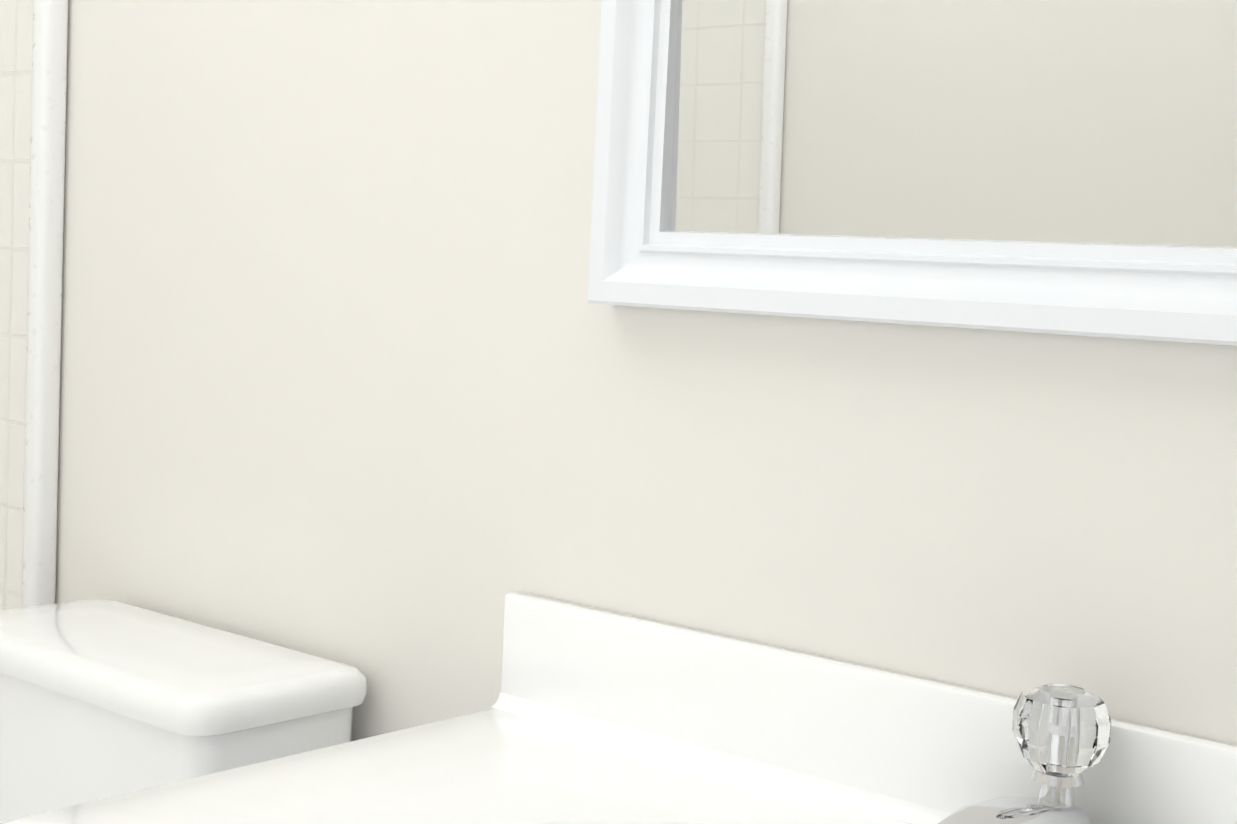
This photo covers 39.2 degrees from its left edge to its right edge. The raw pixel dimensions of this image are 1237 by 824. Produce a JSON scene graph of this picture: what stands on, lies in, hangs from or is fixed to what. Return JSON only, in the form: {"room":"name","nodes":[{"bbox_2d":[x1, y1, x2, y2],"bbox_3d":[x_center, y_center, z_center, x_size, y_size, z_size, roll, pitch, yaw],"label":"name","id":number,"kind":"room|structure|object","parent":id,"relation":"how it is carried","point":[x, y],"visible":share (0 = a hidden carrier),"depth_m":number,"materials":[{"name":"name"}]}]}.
{"room":"bathroom","nodes":[
{"label":"bathroom","id":0,"kind":"room"},
{"bbox_2d":[55,0,1236,744],"bbox_3d":[0.130,-0.141,1.481,3.680,2.405,0.100,7,6,40],"label":"wall","id":1,"kind":"structure","parent":0,"point":[375,388],"depth_m":1.60,"materials":[{"name":"white paint"}]},
{"bbox_2d":[588,0,1236,345],"bbox_3d":[0.410,-0.412,1.142,1.078,0.734,0.035,7,6,40],"label":"mirror","id":2,"kind":"object","parent":1,"relation":"attached to","point":[1066,167],"visible":1,"depth_m":1.31,"materials":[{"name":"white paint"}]},
{"bbox_3d":[-0.445,1.111,0.971,3.680,0.060,1.700,7,6,40],"label":"floor","id":3,"kind":"structure","parent":0,"visible":0},
{"bbox_2d":[0,0,67,610],"bbox_3d":[-1.442,0.062,1.769,0.746,1.802,1.496,7,6,40],"label":"shower surround","id":4,"kind":"object","parent":3,"relation":"on","point":[33,57],"visible":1,"depth_m":2.09,"materials":[{"name":"white tile"}]},
{"bbox_2d":[0,599,366,822],"bbox_3d":[-0.687,0.627,1.630,0.496,0.772,0.755,7,6,40],"label":"toilet","id":5,"kind":"object","parent":3,"relation":"on","point":[100,699],"visible":0.94,"depth_m":1.70,"materials":[{"name":"white ceramic"}]},
{"bbox_2d":[0,592,1236,823],"bbox_3d":[0.184,0.666,1.036,1.253,0.875,0.558,7,6,40],"label":"bathroom vanity","id":6,"kind":"object","parent":3,"relation":"on","point":[600,716],"visible":1,"depth_m":1.36,"materials":[{"name":"white paint"}]},
{"bbox_2d":[937,684,1110,823],"bbox_3d":[0.262,0.258,1.148,0.155,0.136,0.190,7,6,40],"label":"faucet","id":7,"kind":"object","parent":6,"relation":"on","point":[1062,732],"visible":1,"depth_m":1.17,"materials":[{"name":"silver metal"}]}
]}

